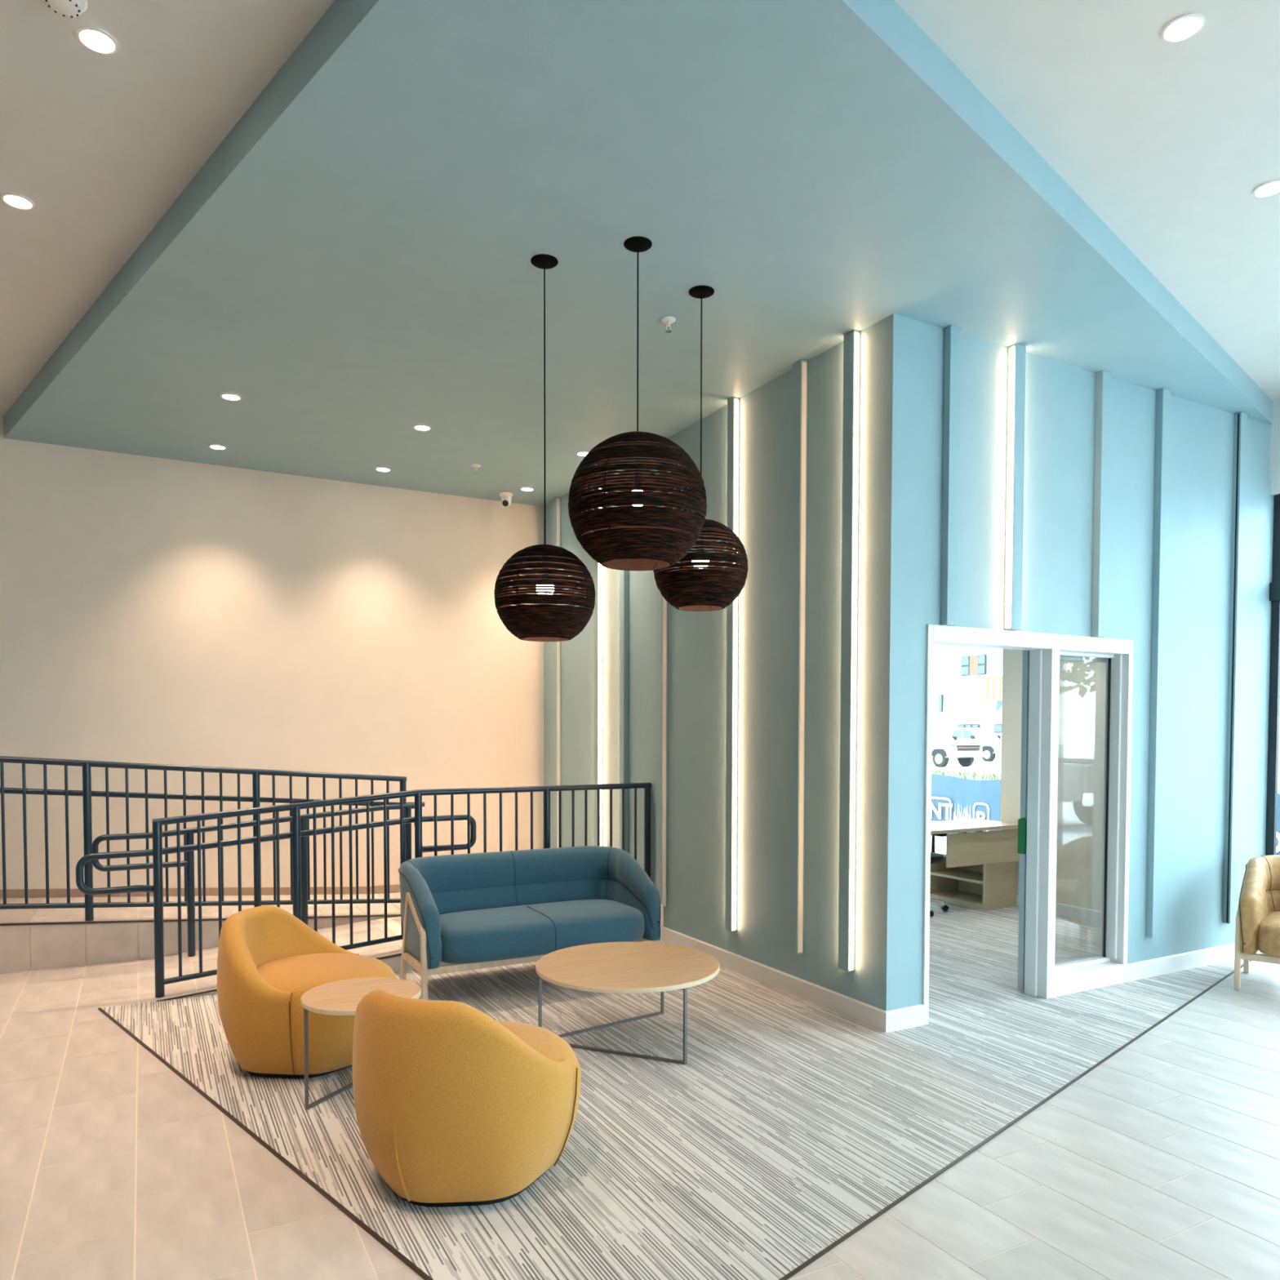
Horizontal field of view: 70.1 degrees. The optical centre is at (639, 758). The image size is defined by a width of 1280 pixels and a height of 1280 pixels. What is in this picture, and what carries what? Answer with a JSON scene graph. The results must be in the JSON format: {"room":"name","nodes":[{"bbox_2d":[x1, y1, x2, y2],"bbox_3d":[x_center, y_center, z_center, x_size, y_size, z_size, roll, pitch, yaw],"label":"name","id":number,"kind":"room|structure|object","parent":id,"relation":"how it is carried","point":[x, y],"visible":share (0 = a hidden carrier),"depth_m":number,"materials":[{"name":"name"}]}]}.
{"room":"lobby","nodes":[
{"label":"lobby","id":0,"kind":"room"},
{"bbox_2d":[0,892,402,1000],"bbox_3d":[-4.357,1.095,5.878,9.000,0.696,2.260,-1,2,-29],"label":"ramp","id":1,"kind":"structure","parent":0,"point":[23,948],"depth_m":6.38,"materials":[{"name":"tile"}]},
{"bbox_2d":[0,914,400,925],"bbox_3d":[-4.006,1.103,6.133,4.860,0.369,0.024,-1,2,-29],"label":"edging","id":2,"kind":"object","parent":1,"relation":"attached to","point":[202,919],"visible":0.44,"depth_m":6.37,"materials":[{"name":"brown metal"}]},
{"bbox_2d":[0,755,424,920],"bbox_3d":[-3.837,0.554,6.317,4.752,1.445,0.114,-1,2,-29],"label":"ramp railing","id":3,"kind":"object","parent":1,"relation":"on","point":[86,793],"visible":0.82,"depth_m":6.52,"materials":[{"name":"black metal"}]},
{"bbox_2d":[91,803,414,956],"bbox_3d":[-2.720,0.873,6.651,2.179,1.015,0.047,-1,2,-29],"label":"handrail","id":4,"kind":"object","parent":1,"relation":"on","point":[189,862],"visible":0.81,"depth_m":6.42,"materials":[{"name":"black metal"}]},
{"bbox_2d":[156,952,401,1001],"bbox_3d":[-1.365,1.350,6.227,3.420,0.134,0.016,-1,2,-29],"label":"edging","id":5,"kind":"object","parent":1,"relation":"attached to","point":[397,954],"visible":0.25,"depth_m":5.53,"materials":[{"name":"brown metal"}]},
{"bbox_2d":[75,782,651,997],"bbox_3d":[-1.612,0.811,6.234,3.817,1.204,0.119,-1,2,-29],"label":"ramp railing","id":6,"kind":"object","parent":1,"relation":"on","point":[157,851],"visible":0.83,"depth_m":5.93,"materials":[{"name":"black metal"}]},
{"bbox_2d":[194,937,645,996],"bbox_3d":[-1.278,1.353,6.275,3.220,0.114,0.008,-1,2,-29],"label":"kerb","id":7,"kind":"object","parent":1,"relation":"attached to","point":[394,962],"visible":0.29,"depth_m":6.08,"materials":[{"name":"grey tile"}]},
{"bbox_2d":[0,416,543,897],"bbox_3d":[-4.872,-0.587,6.897,9.120,3.950,0.120,-1,2,-29],"label":"wall","id":8,"kind":"structure","parent":0,"point":[153,610],"depth_m":7.68,"materials":[{"name":"beige paint"}]},
{"bbox_2d":[0,884,399,897],"bbox_3d":[-3.928,1.019,7.392,6.791,0.450,0.010,-1,2,-29],"label":"baseboard","id":9,"kind":"structure","parent":8,"relation":"attached to","point":[11,893],"depth_m":7.57,"materials":[{"name":"brown tile"}]},
{"bbox_2d":[3,0,1272,506],"bbox_3d":[-0.140,-2.469,6.669,6.416,0.160,6.718,-2,3,-44],"label":"ceiling","id":10,"kind":"structure","parent":0,"point":[351,264],"depth_m":4.09,"materials":[{"name":"blue paint"}]},
{"bbox_2d":[208,444,226,449],"bbox_3d":[-3.252,-2.401,7.026,0.124,0.007,0.124,-1,2,-29],"label":"recessed light","id":11,"kind":"object","parent":10,"relation":"in","point":[216,446],"visible":1,"depth_m":7.02,"materials":[{"name":"white plastic"}]},
{"bbox_2d":[220,393,241,400],"bbox_3d":[-2.672,-2.365,5.964,0.124,0.007,0.124,-1,2,-29],"label":"recessed light","id":12,"kind":"object","parent":10,"relation":"in","point":[232,397],"visible":1,"depth_m":5.96,"materials":[{"name":"white plastic"}]},
{"bbox_2d":[375,466,391,471],"bbox_3d":[-2.146,-2.419,7.629,0.124,0.007,0.124,-1,2,-29],"label":"recessed light","id":13,"kind":"object","parent":10,"relation":"in","point":[379,468],"visible":1,"depth_m":7.62,"materials":[{"name":"white plastic"}]},
{"bbox_2d":[413,424,431,431],"bbox_3d":[-1.566,-2.383,6.567,0.124,0.007,0.124,-1,2,-29],"label":"recessed light","id":14,"kind":"object","parent":10,"relation":"in","point":[419,427],"visible":1,"depth_m":6.56,"materials":[{"name":"white plastic"}]},
{"bbox_2d":[471,463,480,473],"bbox_3d":[-1.347,-2.386,7.510,0.076,0.064,0.076,-1,2,-29],"label":"sprinkler","id":15,"kind":"object","parent":10,"relation":"attached to","point":[476,466],"visible":1,"depth_m":7.50,"materials":[{"name":"white plastic"}]},
{"bbox_2d":[499,492,512,506],"bbox_3d":[-1.234,-2.385,8.423,0.120,0.126,0.122,-1,2,-29],"label":"security camera","id":16,"kind":"object","parent":10,"relation":"attached to","point":[506,498],"visible":1,"depth_m":8.38,"materials":[{"name":"white plastic"}]},
{"bbox_2d":[520,487,533,491],"bbox_3d":[-1.018,-2.437,8.244,0.124,0.007,0.124,-1,2,-29],"label":"recessed light","id":17,"kind":"object","parent":10,"relation":"in","point":[526,489],"visible":1,"depth_m":8.25,"materials":[{"name":"white plastic"}]},
{"bbox_2d":[493,253,595,641],"bbox_3d":[-0.444,-1.436,4.263,0.472,1.748,0.472,0,2,0],"label":"pendant lamp","id":18,"kind":"object","parent":10,"relation":"hanging from","point":[538,621],"visible":1,"depth_m":4.13,"materials":[{"name":"cardboard"}]},
{"bbox_2d":[576,450,589,456],"bbox_3d":[-0.438,-2.401,7.183,0.124,0.007,0.124,-1,2,-29],"label":"recessed light","id":19,"kind":"object","parent":10,"relation":"in","point":[583,453],"visible":0.7,"depth_m":7.17,"materials":[{"name":"white plastic"}]},
{"bbox_2d":[568,235,706,570],"bbox_3d":[-0.011,-1.591,4.106,0.625,1.426,0.625,-2,3,-45],"label":"pendant lamp","id":20,"kind":"object","parent":10,"relation":"hanging from","point":[635,535],"visible":1,"depth_m":3.91,"materials":[{"name":"cardboard"}]},
{"bbox_2d":[661,315,675,333],"bbox_3d":[0.151,-2.296,4.836,0.076,0.064,0.076,-1,2,-29],"label":"sprinkler","id":21,"kind":"object","parent":10,"relation":"attached to","point":[668,320],"visible":1,"depth_m":4.83,"materials":[{"name":"white plastic"}]},
{"bbox_2d":[653,285,747,611],"bbox_3d":[0.304,-1.537,4.552,0.474,1.563,0.474,-1,2,-29],"label":"pendant lamp","id":22,"kind":"object","parent":10,"relation":"hanging from","point":[685,588],"visible":0.76,"depth_m":4.41,"materials":[{"name":"cardboard"}]},
{"bbox_2d":[0,953,1279,1279],"bbox_3d":[-0.063,1.616,1.988,12.800,0.120,13.230,-1,2,-29],"label":"floor","id":23,"kind":"structure","parent":0,"point":[1162,1161],"depth_m":3.32,"materials":[{"name":"tile"}]},
{"bbox_2d":[97,1007,433,1279],"bbox_3d":[-1.622,1.496,3.719,0.014,0.010,4.328,-2,3,-44],"label":"edging","id":24,"kind":"object","parent":23,"relation":"on","point":[319,1189],"visible":1,"depth_m":3.37,"materials":[{"name":"brown metal"}]},
{"bbox_2d":[102,902,1243,1279],"bbox_3d":[0.728,1.402,6.739,7.580,0.008,5.416,-2,3,-44],"label":"carpet","id":25,"kind":"object","parent":23,"relation":"on","point":[790,1122],"visible":0.5,"depth_m":3.99,"materials":[{"name":"grey carpet"}]},
{"bbox_2d":[217,905,396,1078],"bbox_3d":[-1.620,1.110,4.494,0.845,0.715,0.809,0,2,6],"label":"tub chair","id":26,"kind":"object","parent":25,"relation":"on","point":[268,958],"visible":0.88,"depth_m":4.20,"materials":[{"name":"yellow fabric"}]},
{"bbox_2d":[301,977,421,1110],"bbox_3d":[-1.222,1.255,4.018,0.504,0.458,0.504,-1,2,-29],"label":"side table","id":27,"kind":"object","parent":25,"relation":"on","point":[340,997],"visible":0.75,"depth_m":3.97,"materials":[{"name":"brown wood"}]},
{"bbox_2d":[351,989,581,1207],"bbox_3d":[-0.627,1.148,3.378,0.809,0.715,0.845,1,2,25],"label":"tub chair","id":28,"kind":"object","parent":25,"relation":"on","point":[455,1104],"visible":1,"depth_m":3.02,"materials":[{"name":"yellow fabric"}]},
{"bbox_2d":[398,845,663,999],"bbox_3d":[-0.709,1.029,5.922,1.608,0.788,0.824,-1,2,-29],"label":"sofa","id":29,"kind":"object","parent":25,"relation":"on","point":[473,911],"visible":0.94,"depth_m":5.91,"materials":[{"name":"blue fabric"}]},
{"bbox_2d":[439,898,644,963],"bbox_3d":[-0.674,1.077,5.859,1.400,0.215,0.670,-1,2,-29],"label":"seat cushion","id":30,"kind":"object","parent":29,"relation":"on","point":[500,931],"depth_m":5.63,"materials":[{"name":"blue fabric"}]},
{"bbox_2d":[535,942,719,1064],"bbox_3d":[-0.064,1.262,4.768,0.956,0.398,0.956,-1,2,-29],"label":"coffee table","id":31,"kind":"object","parent":25,"relation":"on","point":[607,967],"visible":0.94,"depth_m":4.65,"materials":[{"name":"brown wood"}]},
{"bbox_2d":[929,833,948,916],"bbox_3d":[2.418,0.935,8.176,0.660,0.836,0.678,-1,2,-29],"label":"chair","id":32,"kind":"object","parent":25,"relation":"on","point":[935,858],"visible":0.2,"depth_m":8.13,"materials":[{"name":"metal"}]},
{"bbox_2d":[929,849,1017,910],"bbox_3d":[3.103,1.118,8.559,0.425,0.448,0.687,-1,2,-29],"label":"storage cabinet","id":33,"kind":"object","parent":25,"relation":"on","point":[988,886],"visible":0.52,"depth_m":8.40,"materials":[{"name":"brown wood"}]},
{"bbox_2d":[930,869,982,884],"bbox_3d":[3.099,1.100,8.556,0.395,0.023,0.643,-1,2,-29],"label":"shelf","id":34,"kind":"object","parent":33,"relation":"attached to","point":[975,876],"depth_m":8.63,"materials":[{"name":"brown wood"}]},
{"bbox_2d":[778,953,1260,1279],"bbox_3d":[2.181,1.479,4.381,6.394,0.010,0.011,-2,3,-44],"label":"edging","id":35,"kind":"object","parent":23,"relation":"on","point":[899,1200],"visible":0.78,"depth_m":3.47,"materials":[{"name":"brown metal"}]},
{"bbox_2d":[1233,854,1279,990],"bbox_3d":[4.222,1.047,5.721,0.758,0.785,0.820,2,2,39],"label":"armchair","id":36,"kind":"object","parent":23,"relation":"on","point":[1257,922],"visible":1,"depth_m":5.69,"materials":[{"name":"beige leather"}]},
{"bbox_2d":[1257,911,1279,957],"bbox_3d":[4.174,1.093,5.665,0.550,0.215,0.670,2,2,39],"label":"seat cushion","id":37,"kind":"object","parent":36,"relation":"on","point":[1268,922],"depth_m":5.58,"materials":[{"name":"beige leather"}]},
{"bbox_2d":[0,0,1279,416],"bbox_3d":[-0.086,-2.454,1.908,12.800,0.120,13.350,-1,2,-29],"label":"ceiling","id":38,"kind":"structure","parent":0,"point":[1170,144],"depth_m":3.49,"materials":[{"name":"white paint"}]},
{"bbox_2d":[0,192,34,209],"bbox_3d":[-2.748,-2.462,4.031,0.124,0.007,0.124,-1,2,-29],"label":"recessed light","id":39,"kind":"object","parent":38,"relation":"in","point":[15,200],"visible":1,"depth_m":4.03,"materials":[{"name":"white plastic"}]},
{"bbox_2d":[44,0,87,17],"bbox_3d":[-1.831,-2.406,2.895,0.136,0.044,0.136,-1,2,-29],"label":"smoke detector","id":40,"kind":"object","parent":38,"relation":"attached to","point":[72,8],"visible":1,"depth_m":2.90,"materials":[{"name":"white plastic"}]},
{"bbox_2d":[75,25,118,54],"bbox_3d":[-1.836,-2.430,3.088,0.124,0.007,0.124,-1,2,-29],"label":"recessed light","id":41,"kind":"object","parent":38,"relation":"in","point":[95,39],"visible":1,"depth_m":3.08,"materials":[{"name":"white plastic"}]},
{"bbox_2d":[1160,12,1204,42],"bbox_3d":[1.798,-2.423,3.026,0.124,0.007,0.124,-1,2,-29],"label":"recessed light","id":42,"kind":"object","parent":38,"relation":"in","point":[1183,27],"visible":1,"depth_m":3.02,"materials":[{"name":"white plastic"}]},
{"bbox_2d":[1252,179,1279,197],"bbox_3d":[2.708,-2.451,3.923,0.124,0.007,0.124,-1,2,-29],"label":"recessed light","id":43,"kind":"object","parent":38,"relation":"in","point":[1270,188],"visible":1,"depth_m":3.93,"materials":[{"name":"white plastic"}]},
{"bbox_2d":[543,313,910,1010],"bbox_3d":[0.240,-0.581,6.924,0.120,3.950,4.730,-1,2,-29],"label":"wall","id":44,"kind":"structure","parent":0,"point":[696,672],"depth_m":5.69,"materials":[{"name":"blue paint"}]},
{"bbox_2d":[552,496,560,848],"bbox_3d":[-0.784,-0.695,8.619,0.050,3.514,0.083,-1,2,-29],"label":"wall fin","id":45,"kind":"structure","parent":44,"relation":"attached to","point":[556,500],"depth_m":8.60,"materials":[{"name":"blue paint"}]},
{"bbox_2d":[556,497,559,847],"bbox_3d":[-0.767,-0.691,8.583,0.032,3.490,0.004,-1,2,-29],"label":"batten","id":46,"kind":"object","parent":45,"relation":"in","point":[557,499],"depth_m":8.59,"materials":[{"name":"paint"}]},
{"bbox_2d":[594,488,603,845],"bbox_3d":[-0.357,-0.668,7.837,0.050,3.514,0.092,-1,2,-29],"label":"light bar","id":47,"kind":"object","parent":44,"relation":"attached to","point":[598,568],"visible":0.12,"depth_m":7.81,"materials":[{"name":"white plastic"}]},
{"bbox_2d":[604,840,608,846],"bbox_3d":[-0.293,0.755,7.806,0.008,0.114,0.070,-1,2,-29],"label":"wall outlet","id":48,"kind":"object","parent":44,"relation":"attached to","point":[606,842],"visible":0.44,"depth_m":7.79,"materials":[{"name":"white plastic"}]},
{"bbox_2d":[619,470,629,853],"bbox_3d":[-0.129,-0.654,7.418,0.050,3.514,0.083,-1,2,-29],"label":"light bar","id":49,"kind":"object","parent":44,"relation":"attached to","point":[624,575],"visible":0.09,"depth_m":7.40,"materials":[{"name":"blue paint"}]},
{"bbox_2d":[656,437,667,906],"bbox_3d":[0.166,-0.636,6.878,0.050,3.514,0.084,-1,2,-29],"label":"wall trim","id":50,"kind":"structure","parent":44,"relation":"attached to","point":[661,603],"depth_m":6.87,"materials":[{"name":"blue paint"}]},
{"bbox_2d":[662,506,666,906],"bbox_3d":[0.183,-0.633,6.842,0.032,3.490,0.004,-1,2,-29],"label":"batten","id":51,"kind":"object","parent":50,"relation":"in","point":[664,602],"depth_m":6.86,"materials":[{"name":"paint"}]},
{"bbox_2d":[724,397,739,931],"bbox_3d":[0.613,-0.609,6.059,0.050,3.514,0.087,-1,2,-29],"label":"light bar","id":52,"kind":"object","parent":44,"relation":"attached to","point":[733,404],"visible":1,"depth_m":6.04,"materials":[{"name":"white plastic"}]},
{"bbox_2d":[663,926,886,1031],"bbox_3d":[0.723,1.368,5.957,0.014,0.112,2.456,-1,2,-29],"label":"baseboard","id":53,"kind":"structure","parent":44,"relation":"attached to","point":[862,1012],"depth_m":5.60,"materials":[{"name":"white paint"}]},
{"bbox_2d":[788,359,807,954],"bbox_3d":[0.946,-0.589,5.450,0.050,3.514,0.083,-1,2,-29],"label":"wall trim","id":54,"kind":"structure","parent":44,"relation":"attached to","point":[799,460],"depth_m":5.43,"materials":[{"name":"blue paint"}]},
{"bbox_2d":[797,361,806,952],"bbox_3d":[0.962,-0.585,5.415,0.032,3.490,0.004,-1,2,-29],"label":"batten","id":55,"kind":"object","parent":54,"relation":"in","point":[802,428],"depth_m":5.41,"materials":[{"name":"white plastic"}]},
{"bbox_2d":[838,329,860,971],"bbox_3d":[1.159,-0.576,5.059,0.050,3.514,0.098,-1,2,-29],"label":"light bar","id":56,"kind":"object","parent":44,"relation":"attached to","point":[851,340],"visible":1,"depth_m":5.03,"materials":[{"name":"white plastic"}]},
{"bbox_2d":[902,318,1274,1007],"bbox_3d":[2.976,-0.540,5.792,3.600,3.950,0.120,-1,2,-29],"label":"wall","id":57,"kind":"structure","parent":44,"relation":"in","point":[1060,424],"depth_m":5.79,"materials":[{"name":"blue paint"}]},
{"bbox_2d":[940,324,960,626],"bbox_3d":[1.689,-1.530,4.960,0.080,1.599,0.048,-1,2,-29],"label":"wall trim","id":58,"kind":"structure","parent":57,"relation":"attached to","point":[952,335],"depth_m":4.94,"materials":[{"name":"blue paint"}]},
{"bbox_2d":[1003,343,1026,631],"bbox_3d":[2.134,-1.537,5.197,0.098,1.599,0.058,-1,2,-29],"label":"light bar","id":59,"kind":"object","parent":57,"relation":"attached to","point":[1016,353],"visible":1,"depth_m":5.17,"materials":[{"name":"white plastic"}]},
{"bbox_2d":[921,624,1133,1024],"bbox_3d":[2.353,0.349,5.511,1.928,2.190,0.199,-1,2,-29],"label":"door frame","id":60,"kind":"structure","parent":57,"relation":"attached to","point":[1038,975],"depth_m":5.54,"materials":[{"name":"white paint"}]},
{"bbox_2d":[1017,817,1026,853],"bbox_3d":[2.343,0.469,5.598,0.010,0.225,0.052,-1,2,-29],"label":"tape","id":61,"kind":"object","parent":60,"relation":"attached to","point":[1021,822],"visible":1,"depth_m":5.59,"materials":[{"name":"green plastic"}]},
{"bbox_2d":[884,942,1262,1032],"bbox_3d":[2.912,1.378,5.744,3.654,0.112,0.014,-1,2,-29],"label":"baseboard","id":62,"kind":"structure","parent":57,"relation":"attached to","point":[900,1019],"depth_m":5.99,"materials":[{"name":"white paint"}]},
{"bbox_2d":[1091,370,1111,637],"bbox_3d":[2.818,-1.548,5.576,0.080,1.599,0.048,-1,2,-29],"label":"wall trim","id":63,"kind":"structure","parent":57,"relation":"attached to","point":[1103,381],"depth_m":5.56,"materials":[{"name":"blue paint"}]},
{"bbox_2d":[1145,388,1170,937],"bbox_3d":[3.345,-0.600,5.895,0.080,3.514,0.048,-1,2,-29],"label":"wall trim","id":64,"kind":"structure","parent":57,"relation":"attached to","point":[1161,466],"depth_m":5.87,"materials":[{"name":"blue paint"}]},
{"bbox_2d":[1222,412,1248,924],"bbox_3d":[4.120,-0.612,6.318,0.080,3.514,0.048,-1,2,-29],"label":"wall trim","id":65,"kind":"structure","parent":57,"relation":"attached to","point":[1240,433],"depth_m":6.30,"materials":[{"name":"blue paint"}]},
{"bbox_2d":[1000,648,1106,911],"bbox_3d":[3.981,-0.048,7.631,0.250,2.850,2.116,-1,2,-29],"label":"wall","id":66,"kind":"structure","parent":0,"point":[1082,684],"depth_m":7.84,"materials":[{"name":"beige paint"}]},
{"bbox_2d":[930,818,1019,867],"bbox_3d":[2.769,0.760,8.201,1.345,0.335,0.570,-1,2,-29],"label":"desk","id":67,"kind":"object","parent":66,"relation":"attached to","point":[978,846],"visible":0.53,"depth_m":8.07,"materials":[{"name":"brown wood"}]},
{"bbox_2d":[1016,895,1102,923],"bbox_3d":[3.864,1.324,7.613,0.012,0.100,2.116,-1,2,-29],"label":"baseboard","id":68,"kind":"structure","parent":66,"relation":"attached to","point":[1095,916],"depth_m":7.81,"materials":[{"name":"white paint"}]},
{"bbox_2d":[1269,399,1279,495],"bbox_3d":[6.627,-0.437,2.818,0.200,3.950,8.600,-1,2,-29],"label":"wall","id":69,"kind":"structure","parent":0,"point":[1274,477],"depth_m":6.46,"materials":[{"name":"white paint"}]},
{"bbox_2d":[1265,493,1279,855],"bbox_3d":[6.518,-0.126,2.938,0.064,3.280,8.297,-1,2,-29],"label":"window","id":70,"kind":"structure","parent":69,"relation":"in","point":[1274,588],"depth_m":6.54,"materials":[{"name":"clear glass"}]},
{"label":"outside","id":71,"kind":"structure","parent":0,"visible":0},
{"bbox_2d":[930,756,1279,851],"bbox_3d":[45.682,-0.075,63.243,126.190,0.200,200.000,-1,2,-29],"label":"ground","id":72,"kind":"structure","parent":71,"point":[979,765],"depth_m":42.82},
{"bbox_2d":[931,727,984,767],"bbox_3d":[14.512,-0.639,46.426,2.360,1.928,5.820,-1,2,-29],"label":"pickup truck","id":73,"kind":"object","parent":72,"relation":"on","point":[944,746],"visible":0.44,"depth_m":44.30,"materials":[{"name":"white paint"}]},
{"bbox_2d":[932,644,1002,727],"bbox_3d":[21.860,-9.058,82.992,12.850,16.400,42.000,-1,2,-29],"label":"wall","id":74,"kind":"structure","parent":72,"relation":"on","point":[965,678],"depth_m":67.40,"materials":[{"name":"paint"}]},
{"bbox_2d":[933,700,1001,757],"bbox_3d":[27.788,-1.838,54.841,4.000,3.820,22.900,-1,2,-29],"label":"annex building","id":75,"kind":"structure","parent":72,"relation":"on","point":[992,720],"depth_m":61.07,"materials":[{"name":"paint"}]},
{"bbox_2d":[1278,706,1279,772],"bbox_3d":[36.676,-4.101,35.967,12.400,9.600,15.400,-1,2,-29],"label":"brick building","id":76,"kind":"structure","parent":72,"relation":"on","point":[1279,707],"depth_m":39.74,"materials":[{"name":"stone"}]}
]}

